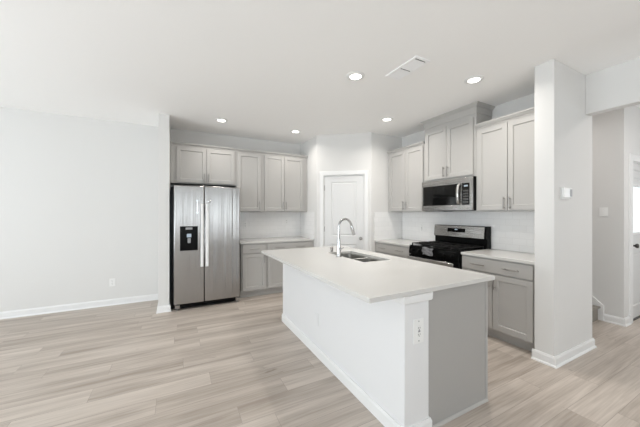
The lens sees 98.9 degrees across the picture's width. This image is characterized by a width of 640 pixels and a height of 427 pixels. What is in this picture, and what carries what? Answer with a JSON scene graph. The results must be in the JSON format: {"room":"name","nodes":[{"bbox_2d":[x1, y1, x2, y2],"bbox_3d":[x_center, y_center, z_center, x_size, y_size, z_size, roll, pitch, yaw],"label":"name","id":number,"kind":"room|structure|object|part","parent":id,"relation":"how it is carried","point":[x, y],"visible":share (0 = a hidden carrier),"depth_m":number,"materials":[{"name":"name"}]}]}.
{"room":"kitchen","nodes":[
{"label":"kitchen","id":0,"kind":"room"},
{"bbox_2d":[0,107,299,311],"bbox_3d":[-2.280,-0.007,4.619,9.720,2.765,0.120,0,0,-28],"label":"wall","id":1,"kind":"structure","parent":0,"point":[79,195],"depth_m":3.93,"materials":[{"name":"paint"}]},
{"bbox_2d":[0,294,171,319],"bbox_3d":[-4.257,1.329,3.119,4.528,0.092,0.716,0,0,-28],"label":"baseboard","id":2,"kind":"structure","parent":1,"relation":"attached to","point":[118,301],"depth_m":3.87,"materials":[{"name":"white paint"}]},
{"bbox_2d":[109,278,114,286],"bbox_3d":[-3.116,1.033,4.111,0.072,0.117,0.009,0,0,-28],"label":"wall outlet","id":3,"kind":"object","parent":1,"relation":"attached to","point":[112,280],"visible":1,"depth_m":4.11,"materials":[{"name":"white plastic"}]},
{"bbox_2d":[170,145,235,186],"bbox_3d":[-1.911,-0.760,4.522,0.974,0.580,0.382,0,0,-28],"label":"upper cabinet","id":4,"kind":"object","parent":1,"relation":"attached to","point":[192,166],"visible":0.98,"depth_m":4.37,"materials":[{"name":"grey paint"}]},
{"bbox_3d":[-2.015,-0.761,4.305,0.424,0.548,0.020,0,0,-27],"label":"door","id":5,"kind":"part","parent":4,"relation":"part of","materials":[{"name":"grey paint"}]},
{"bbox_3d":[-1.629,-0.761,4.506,0.436,0.548,0.020,0,0,-27],"label":"door","id":6,"kind":"part","parent":4,"relation":"part of","materials":[{"name":"grey paint"}]},
{"bbox_2d":[170,141,307,157],"bbox_3d":[-1.255,-1.073,4.694,2.297,0.044,0.034,0,0,-28],"label":"crown molding","id":7,"kind":"structure","parent":4,"relation":"on","point":[171,142],"depth_m":4.60,"materials":[{"name":"grey paint"}]},
{"bbox_2d":[233,151,261,211],"bbox_3d":[-1.282,-0.540,4.850,0.444,1.020,0.382,0,0,-28],"label":"upper cabinet","id":8,"kind":"object","parent":1,"relation":"attached to","point":[248,165],"visible":0.91,"depth_m":4.72,"materials":[{"name":"grey paint"}]},
{"bbox_2d":[240,212,299,238],"bbox_3d":[-0.985,0.216,5.221,1.334,0.488,0.008,0,0,-28],"label":"tiled wall","id":9,"kind":"structure","parent":1,"relation":"attached to","point":[259,224],"depth_m":5.23,"materials":[{"name":"white tile"}]},
{"bbox_2d":[262,154,306,211],"bbox_3d":[-0.696,-0.540,5.155,0.874,1.020,0.382,0,0,-28],"label":"upper cabinet","id":10,"kind":"object","parent":1,"relation":"attached to","point":[284,178],"visible":0.98,"depth_m":5.00,"materials":[{"name":"grey paint"}]},
{"bbox_3d":[-0.817,-0.540,4.929,0.367,0.990,0.020,0,0,-27],"label":"door","id":11,"kind":"part","parent":10,"relation":"part of","materials":[{"name":"grey paint"}]},
{"bbox_3d":[-0.483,-0.540,5.103,0.375,0.990,0.020,0,0,-27],"label":"door","id":12,"kind":"part","parent":10,"relation":"part of","materials":[{"name":"grey paint"}]},
{"bbox_2d":[158,113,170,305],"bbox_3d":[-2.339,-0.007,4.132,0.137,2.765,0.690,0,0,-28],"label":"wall","id":13,"kind":"structure","parent":0,"point":[164,129],"depth_m":3.83,"materials":[{"name":"paint"}]},
{"bbox_2d":[0,0,639,144],"bbox_3d":[0.378,-1.450,1.245,11.320,0.120,8.560,0,0,-28],"label":"ceiling","id":14,"kind":"structure","parent":0,"point":[271,69],"depth_m":2.41,"materials":[{"name":"paint"}]},
{"bbox_2d":[215,118,227,121],"bbox_3d":[-1.465,-1.384,4.074,0.184,0.012,0.184,0,0,-28],"label":"recessed light","id":15,"kind":"object","parent":14,"relation":"in","point":[216,119],"visible":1,"depth_m":4.06,"materials":[{"name":"white plastic"}]},
{"bbox_2d":[346,71,364,80],"bbox_3d":[0.358,-1.384,2.766,0.184,0.012,0.184,0,0,-28],"label":"recessed light","id":16,"kind":"object","parent":14,"relation":"in","point":[355,75],"visible":1,"depth_m":2.74,"materials":[{"name":"white plastic"}]},
{"bbox_2d":[381,117,392,120],"bbox_3d":[0.985,-1.384,4.030,0.184,0.012,0.184,0,0,-28],"label":"recessed light","id":17,"kind":"object","parent":14,"relation":"in","point":[384,118],"visible":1,"depth_m":4.02,"materials":[{"name":"white plastic"}]},
{"bbox_2d":[386,56,430,79],"bbox_3d":[0.833,-1.385,2.627,0.184,0.010,0.400,0,0,-28],"label":"ceiling vent","id":18,"kind":"object","parent":14,"relation":"in","point":[416,62],"visible":1,"depth_m":2.60,"materials":[{"name":"white metal"}]},
{"bbox_2d":[464,75,483,83],"bbox_3d":[1.596,-1.384,2.840,0.184,0.012,0.184,0,0,-28],"label":"recessed light","id":19,"kind":"object","parent":14,"relation":"in","point":[476,78],"visible":1,"depth_m":2.82,"materials":[{"name":"white plastic"}]},
{"bbox_2d":[0,292,639,426],"bbox_3d":[0.378,1.435,1.245,11.320,0.120,8.560,0,0,-28],"label":"floor","id":20,"kind":"structure","parent":0,"point":[232,363],"depth_m":2.31,"materials":[{"name":"wood"}]},
{"bbox_2d":[171,185,239,310],"bbox_3d":[-1.805,0.487,4.314,0.948,1.775,0.793,0,0,-28],"label":"refrigerator","id":21,"kind":"object","parent":20,"relation":"on","point":[205,221],"visible":1,"depth_m":4.01,"materials":[{"name":"silver metal"}]},
{"bbox_3d":[-1.886,0.445,3.952,0.394,1.690,0.068,0,0,-27],"label":"door","id":22,"kind":"part","parent":21,"relation":"part of","materials":[{"name":"silver metal"}]},
{"bbox_3d":[-1.708,0.312,3.963,0.038,0.905,0.079,0,0,-27],"label":"handle","id":23,"kind":"part","parent":21,"relation":"part of","materials":[{"name":"silver metal"}]},
{"bbox_3d":[-1.647,0.312,3.994,0.038,0.905,0.079,0,0,-27],"label":"handle","id":24,"kind":"part","parent":21,"relation":"part of","materials":[{"name":"silver metal"}]},
{"bbox_3d":[-1.480,0.445,4.163,0.511,1.690,0.068,0,0,-27],"label":"door","id":25,"kind":"part","parent":21,"relation":"part of","materials":[{"name":"silver metal"}]},
{"bbox_2d":[239,243,265,297],"bbox_3d":[-1.207,0.933,4.733,0.419,0.883,0.655,0,0,-28],"label":"base cabinet","id":26,"kind":"object","parent":20,"relation":"on","point":[252,261],"visible":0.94,"depth_m":4.48,"materials":[{"name":"grey paint"}]},
{"bbox_3d":[-1.075,0.577,4.484,0.380,0.140,0.020,0,0,-27],"label":"drawer","id":27,"kind":"part","parent":26,"relation":"part of","materials":[{"name":"grey paint"}]},
{"bbox_3d":[-1.075,0.954,4.484,0.380,0.587,0.020,0,0,-27],"label":"door","id":28,"kind":"part","parent":26,"relation":"part of","materials":[{"name":"grey paint"}]},
{"bbox_2d":[240,236,313,243],"bbox_3d":[-0.834,0.476,4.946,1.318,0.030,0.634,0,0,-28],"label":"countertop","id":29,"kind":"structure","parent":26,"relation":"on","point":[298,238],"depth_m":4.86,"materials":[{"name":"white stone"}]},
{"bbox_2d":[265,241,312,293],"bbox_3d":[-0.633,0.933,5.032,0.874,0.883,0.655,0,0,-28],"label":"base cabinet","id":30,"kind":"object","parent":20,"relation":"on","point":[274,268],"visible":0.27,"depth_m":4.67,"materials":[{"name":"grey paint"}]},
{"bbox_3d":[-0.700,0.954,4.680,0.386,0.587,0.020,0,0,-27],"label":"door","id":31,"kind":"part","parent":30,"relation":"part of","materials":[{"name":"grey paint"}]},
{"bbox_3d":[-0.526,0.577,4.770,0.778,0.140,0.020,0,0,-27],"label":"drawer","id":32,"kind":"part","parent":30,"relation":"part of","materials":[{"name":"grey paint"}]},
{"bbox_2d":[282,256,487,426],"bbox_3d":[0.389,0.933,2.760,0.876,0.883,2.143,0,0,-28],"label":"kitchen island","id":33,"kind":"object","parent":20,"relation":"on","point":[370,348],"visible":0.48,"depth_m":1.88,"materials":[{"name":"white paint"}]},
{"bbox_3d":[0.107,1.329,2.615,0.234,0.092,2.140,0,0,-27],"label":"baseboard","id":34,"kind":"part","parent":33,"relation":"part of","materials":[{"name":"white paint"}]},
{"bbox_2d":[261,246,494,302],"bbox_3d":[0.283,0.476,2.716,1.160,0.030,2.160,0,0,-28],"label":"island countertop","id":35,"kind":"structure","parent":33,"relation":"on","point":[393,277],"depth_m":2.14,"materials":[{"name":"white stone"}]},
{"bbox_2d":[336,218,354,256],"bbox_3d":[0.292,0.255,2.932,0.240,0.412,0.107,0,0,-28],"label":"kitchen faucet","id":36,"kind":"object","parent":35,"relation":"on","point":[339,248],"visible":1,"depth_m":2.90,"materials":[{"name":"silver metal"}]},
{"bbox_3d":[0.273,0.157,2.949,0.187,0.217,0.024,0,0,-27],"label":"spout","id":37,"kind":"part","parent":36,"relation":"part of","materials":[{"name":"silver metal"}]},
{"bbox_2d":[335,253,381,261],"bbox_3d":[0.402,0.589,2.994,0.333,0.195,0.738,0,0,-28],"label":"sink","id":38,"kind":"object","parent":35,"relation":"in","point":[347,255],"visible":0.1,"depth_m":3.17,"materials":[{"name":"silver metal"}]},
{"bbox_3d":[0.315,0.587,3.161,0.333,0.190,0.361,0,0,-27],"label":"bowl","id":39,"kind":"part","parent":38,"relation":"part of","materials":[{"name":"silver metal"}]},
{"bbox_3d":[0.489,0.587,2.826,0.333,0.190,0.361,0,0,-27],"label":"bowl","id":40,"kind":"part","parent":38,"relation":"part of","materials":[{"name":"silver metal"}]},
{"bbox_3d":[0.108,0.518,2.614,0.241,0.053,2.143,0,0,-27],"label":"cap molding","id":41,"kind":"part","parent":33,"relation":"part of","materials":[{"name":"white paint"}]},
{"bbox_2d":[413,318,423,343],"bbox_3d":[0.605,0.720,1.679,0.084,0.150,0.009,0,0,-28],"label":"wall outlet","id":42,"kind":"object","parent":33,"relation":"attached to","point":[418,324],"visible":1,"depth_m":1.68,"materials":[{"name":"white plastic"}]},
{"bbox_2d":[417,325,420,336],"bbox_3d":[0.606,0.720,1.677,0.034,0.068,0.002,0,0,-28],"label":"receptacle","id":43,"kind":"object","parent":42,"relation":"attached to","point":[418,326],"depth_m":1.68,"materials":[{"name":"grey plastic"}]},
{"bbox_3d":[0.954,0.933,1.879,0.617,0.883,0.004,0,0,-28],"label":"panel","id":44,"kind":"part","parent":33,"relation":"part of","materials":[{"name":"grey wood"}]},
{"bbox_3d":[0.958,1.367,1.872,0.616,0.015,0.014,0,0,-27],"label":"shoe molding","id":45,"kind":"part","parent":33,"relation":"part of","materials":[{"name":"grey paint"}]},
{"bbox_2d":[376,242,410,258],"bbox_3d":[1.396,0.933,4.513,0.655,0.883,0.809,0,0,-28],"label":"base cabinet","id":46,"kind":"object","parent":20,"relation":"on","point":[383,248],"visible":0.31,"depth_m":4.35,"materials":[{"name":"grey paint"}]},
{"bbox_2d":[375,239,425,246],"bbox_3d":[1.412,0.476,4.523,0.637,0.030,0.806,0,0,-28],"label":"countertop","id":47,"kind":"structure","parent":46,"relation":"on","point":[402,242],"depth_m":4.51,"materials":[{"name":"white stone"}]},
{"bbox_2d":[407,224,490,268],"bbox_3d":[1.751,0.773,3.784,0.710,1.204,0.806,0,0,-28],"label":"gas range","id":48,"kind":"object","parent":20,"relation":"on","point":[450,241],"visible":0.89,"depth_m":3.69,"materials":[{"name":"black metal"}]},
{"bbox_2d":[422,247,432,255],"bbox_3d":[1.424,0.504,3.638,0.024,0.111,0.182,0,0,-28],"label":"packet","id":49,"kind":"object","parent":48,"relation":"hanging from","point":[425,250],"visible":1,"depth_m":3.63,"materials":[{"name":"grey plastic"}]},
{"bbox_3d":[1.454,0.629,3.645,0.056,0.044,0.738,0,0,-27],"label":"handle","id":50,"kind":"part","parent":48,"relation":"part of","materials":[{"name":"silver metal"}]},
{"bbox_3d":[1.499,0.882,3.655,0.034,0.585,0.795,0,0,-27],"label":"oven door","id":51,"kind":"part","parent":48,"relation":"part of","materials":[{"name":"metal"}]},
{"bbox_3d":[1.497,0.527,3.654,0.038,0.114,0.799,0,0,-27],"label":"control panel","id":52,"kind":"part","parent":48,"relation":"part of","materials":[{"name":"black metal"}]},
{"bbox_2d":[415,252,461,268],"bbox_3d":[1.790,0.907,3.805,0.620,0.875,0.801,0,0,-27],"label":"oven","id":53,"kind":"object","parent":48,"relation":"in","point":[459,253],"depth_m":3.36,"materials":[{"name":"black metal"}]},
{"bbox_2d":[410,244,490,251],"bbox_3d":[1.775,0.452,3.798,0.633,0.036,0.804,0,0,-27],"label":"cooktop","id":54,"kind":"object","parent":48,"relation":"in","point":[436,247],"depth_m":3.57,"materials":[{"name":"black metal"}]},
{"bbox_2d":[462,255,534,351],"bbox_3d":[2.136,0.933,3.092,0.655,0.883,0.776,0,0,-28],"label":"base cabinet","id":55,"kind":"object","parent":20,"relation":"on","point":[511,296],"visible":0.59,"depth_m":2.83,"materials":[{"name":"grey paint"}]},
{"bbox_3d":[1.795,0.954,3.138,0.020,0.587,0.354,0,0,-27],"label":"door","id":56,"kind":"part","parent":55,"relation":"part of","materials":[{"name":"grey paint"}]},
{"bbox_2d":[461,249,534,264],"bbox_3d":[2.153,0.476,3.099,0.637,0.030,0.775,0,0,-28],"label":"countertop","id":57,"kind":"structure","parent":55,"relation":"on","point":[513,256],"depth_m":3.07,"materials":[{"name":"white stone"}]},
{"bbox_3d":[1.884,0.577,2.967,0.020,0.140,0.740,0,0,-27],"label":"drawer","id":58,"kind":"part","parent":55,"relation":"part of","materials":[{"name":"grey paint"}]},
{"bbox_3d":[1.967,0.954,2.807,0.020,0.587,0.380,0,0,-27],"label":"door","id":59,"kind":"part","parent":55,"relation":"part of","materials":[{"name":"grey paint"}]},
{"bbox_2d":[592,305,600,321],"bbox_3d":[2.730,0.745,4.125,0.992,1.260,1.880,0,0,-28],"label":"staircase","id":60,"kind":"structure","parent":20,"relation":"on","point":[595,308],"depth_m":3.49,"materials":[{"name":"grey carpet"}]},
{"bbox_2d":[300,133,401,251],"bbox_3d":[0.500,-0.007,5.062,1.968,2.765,0.615,0,0,15],"label":"wall","id":61,"kind":"structure","parent":0,"point":[356,151],"depth_m":4.82,"materials":[{"name":"paint"}]},
{"bbox_2d":[300,212,313,238],"bbox_3d":[-0.249,0.216,5.244,0.008,0.488,0.630,0,0,-28],"label":"tiled wall","id":62,"kind":"structure","parent":61,"relation":"attached to","point":[306,218],"depth_m":5.21,"materials":[{"name":"white tile"}]},
{"bbox_2d":[324,174,363,249],"bbox_3d":[0.421,0.349,4.827,0.712,2.052,0.161,0,0,11],"label":"door","id":63,"kind":"structure","parent":61,"relation":"in","point":[343,194],"depth_m":4.81,"materials":[{"name":"white paint"}]},
{"bbox_2d":[320,170,368,257],"bbox_3d":[0.414,0.315,4.788,0.856,2.121,0.016,0,0,11],"label":"trim","id":64,"kind":"structure","parent":61,"relation":"attached to","point":[366,172],"depth_m":4.74,"materials":[{"name":"white paint"}]},
{"bbox_2d":[374,212,401,239],"bbox_3d":[1.222,0.216,4.876,0.630,0.488,0.008,0,0,-28],"label":"tiled wall","id":65,"kind":"structure","parent":61,"relation":"attached to","point":[387,225],"depth_m":4.86,"materials":[{"name":"white tile"}]},
{"bbox_2d":[402,57,639,211],"bbox_3d":[2.861,-0.007,2.555,0.165,2.765,8.290,0,0,-28],"label":"wall","id":66,"kind":"structure","parent":0,"point":[615,87],"depth_m":2.63,"materials":[{"name":"paint"}]},
{"bbox_2d":[388,144,430,211],"bbox_3d":[1.522,-0.537,4.580,0.382,1.025,0.807,0,0,-28],"label":"upper cabinet","id":67,"kind":"object","parent":66,"relation":"attached to","point":[406,168],"visible":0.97,"depth_m":4.46,"materials":[{"name":"grey paint"}]},
{"bbox_3d":[1.312,-0.538,4.667,0.020,0.994,0.379,0,0,-27],"label":"door","id":68,"kind":"part","parent":67,"relation":"part of","materials":[{"name":"grey paint"}]},
{"bbox_2d":[387,141,424,153],"bbox_3d":[1.387,-1.073,4.510,0.034,0.044,0.807,0,0,-28],"label":"crown molding","id":69,"kind":"structure","parent":67,"relation":"attached to","point":[422,142],"depth_m":4.44,"materials":[{"name":"grey paint"}]},
{"bbox_3d":[1.486,-0.538,4.332,0.020,0.994,0.363,0,0,-27],"label":"door","id":70,"kind":"part","parent":67,"relation":"part of","materials":[{"name":"grey paint"}]},
{"bbox_2d":[424,106,491,181],"bbox_3d":[1.895,-0.909,3.861,0.382,0.872,0.822,0,0,-28],"label":"upper cabinet","id":71,"kind":"object","parent":66,"relation":"attached to","point":[450,141],"visible":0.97,"depth_m":3.72,"materials":[{"name":"grey paint"}]},
{"bbox_3d":[1.675,-0.854,3.970,0.020,0.722,0.360,0,0,-27],"label":"door","id":72,"kind":"part","parent":71,"relation":"part of","materials":[{"name":"grey paint"}]},
{"bbox_2d":[422,176,475,211],"bbox_3d":[1.868,-0.246,3.847,0.450,0.442,0.806,0,0,-28],"label":"microwave","id":73,"kind":"object","parent":71,"relation":"attached to","point":[457,194],"visible":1,"depth_m":3.70,"materials":[{"name":"silver metal"}]},
{"bbox_3d":[1.695,-0.251,3.845,0.020,0.279,0.606,0,0,-27],"label":"glass","id":74,"kind":"part","parent":73,"relation":"part of","materials":[{"name":"black glass"}]},
{"bbox_3d":[1.696,-0.253,3.843,0.027,0.424,0.655,0,0,-27],"label":"door","id":75,"kind":"part","parent":73,"relation":"part of","materials":[{"name":"black glass"}]},
{"bbox_3d":[1.795,-0.253,3.562,0.059,0.275,0.034,0,0,-27],"label":"handle","id":76,"kind":"part","parent":73,"relation":"part of","materials":[{"name":"silver metal"}]},
{"bbox_3d":[1.873,-0.251,3.505,0.025,0.279,0.103,0,0,-27],"label":"control panel","id":77,"kind":"part","parent":73,"relation":"part of","materials":[{"name":"black glass"}]},
{"bbox_3d":[1.881,-0.253,3.486,0.027,0.424,0.145,0,0,-27],"label":"steel trim","id":78,"kind":"part","parent":73,"relation":"part of","materials":[{"name":"grey metal"}]},
{"bbox_2d":[420,101,494,124],"bbox_3d":[1.903,-1.367,3.865,0.373,0.042,0.896,0,0,-28],"label":"crown molding","id":79,"kind":"structure","parent":71,"relation":"on","point":[477,103],"depth_m":3.60,"materials":[{"name":"grey paint"}]},
{"bbox_3d":[1.849,-0.854,3.635,0.020,0.722,0.383,0,0,-27],"label":"door","id":80,"kind":"part","parent":71,"relation":"part of","materials":[{"name":"grey paint"}]},
{"bbox_2d":[402,211,534,252],"bbox_3d":[2.059,0.216,3.961,0.008,0.488,2.385,0,0,-28],"label":"tiled wall","id":81,"kind":"structure","parent":66,"relation":"attached to","point":[510,230],"depth_m":3.58,"materials":[{"name":"white tile"}]},
{"bbox_2d":[420,224,423,231],"bbox_3d":[1.713,0.245,4.607,0.009,0.120,0.090,0,0,-28],"label":"wall outlet","id":82,"kind":"object","parent":81,"relation":"attached to","point":[421,225],"visible":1,"depth_m":4.61,"materials":[{"name":"white plastic"}]},
{"bbox_2d":[476,114,534,211],"bbox_3d":[2.261,-0.537,3.158,0.382,1.025,0.775,0,0,-28],"label":"upper cabinet","id":83,"kind":"object","parent":66,"relation":"attached to","point":[505,151],"visible":0.77,"depth_m":3.11,"materials":[{"name":"grey paint"}]},
{"bbox_3d":[2.045,-0.538,3.260,0.020,0.994,0.350,0,0,-27],"label":"door","id":84,"kind":"part","parent":83,"relation":"part of","materials":[{"name":"grey paint"}]},
{"bbox_2d":[475,107,534,129],"bbox_3d":[2.126,-1.081,3.086,0.038,0.060,0.777,0,0,-28],"label":"crown molding","id":85,"kind":"structure","parent":83,"relation":"attached to","point":[529,111],"depth_m":3.10,"materials":[{"name":"grey paint"}]},
{"bbox_3d":[2.215,-0.538,2.934,0.020,0.994,0.374,0,0,-27],"label":"door","id":86,"kind":"part","parent":83,"relation":"part of","materials":[{"name":"grey paint"}]},
{"bbox_2d":[535,59,591,355],"bbox_3d":[2.421,-0.007,2.712,0.800,2.765,0.155,0,0,-28],"label":"wall partition","id":87,"kind":"structure","parent":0,"point":[563,128],"depth_m":2.56,"materials":[{"name":"paint"}]},
{"bbox_2d":[531,338,596,368],"bbox_3d":[2.424,1.329,2.707,0.852,0.092,0.196,0,0,-28],"label":"baseboard","id":88,"kind":"structure","parent":87,"relation":"attached to","point":[563,358],"depth_m":2.56,"materials":[{"name":"white paint"}]},
{"bbox_2d":[560,187,571,198],"bbox_3d":[2.284,-0.188,2.536,0.176,0.105,0.030,0,0,-28],"label":"thermostat","id":89,"kind":"object","parent":87,"relation":"attached to","point":[565,193],"visible":1,"depth_m":2.51,"materials":[{"name":"white plastic"}]},
{"bbox_2d":[592,111,610,314],"bbox_3d":[2.863,-0.007,5.133,0.120,2.765,3.718,0,0,-28],"label":"wall","id":90,"kind":"structure","parent":0,"point":[601,123],"depth_m":3.53,"materials":[{"name":"paint"}]},
{"bbox_2d":[592,296,603,320],"bbox_3d":[3.176,0.590,4.377,0.023,1.569,1.968,0,0,-28],"label":"trim","id":91,"kind":"structure","parent":90,"relation":"attached to","point":[595,301],"depth_m":3.53,"materials":[{"name":"white paint"}]},
{"bbox_2d":[599,207,607,215],"bbox_3d":[3.634,-0.020,3.512,0.010,0.115,0.080,0,0,-28],"label":"light switch","id":92,"kind":"object","parent":90,"relation":"attached to","point":[603,211],"visible":1,"depth_m":3.51,"materials":[{"name":"white plastic"}]},
{"bbox_2d":[611,106,639,317],"bbox_3d":[4.405,-0.007,3.775,1.600,2.765,0.115,0,0,-28],"label":"wall","id":93,"kind":"structure","parent":0,"point":[625,122],"depth_m":3.41,"materials":[{"name":"paint"}]},
{"bbox_2d":[603,314,630,326],"bbox_3d":[3.744,1.329,3.450,0.180,0.092,0.201,0,0,-28],"label":"baseboard","id":94,"kind":"structure","parent":93,"relation":"attached to","point":[625,322],"depth_m":3.40,"materials":[{"name":"white paint"}]},
{"bbox_2d":[629,153,639,323],"bbox_3d":[4.349,0.311,3.671,1.093,2.128,0.018,0,0,-28],"label":"trim","id":95,"kind":"structure","parent":93,"relation":"attached to","point":[632,157],"depth_m":3.42,"materials":[{"name":"white paint"}]},
{"bbox_2d":[633,162,639,320],"bbox_3d":[4.331,0.355,3.705,0.915,2.040,0.166,0,0,-28],"label":"door","id":96,"kind":"structure","parent":93,"relation":"in","point":[636,166],"depth_m":3.61,"materials":[{"name":"white paint"}]},
{"bbox_3d":[4.319,-0.055,3.712,0.710,0.660,0.058,0,0,-27],"label":"glazing frame","id":97,"kind":"part","parent":96,"relation":"part of","materials":[{"name":"white paint"}]}
]}

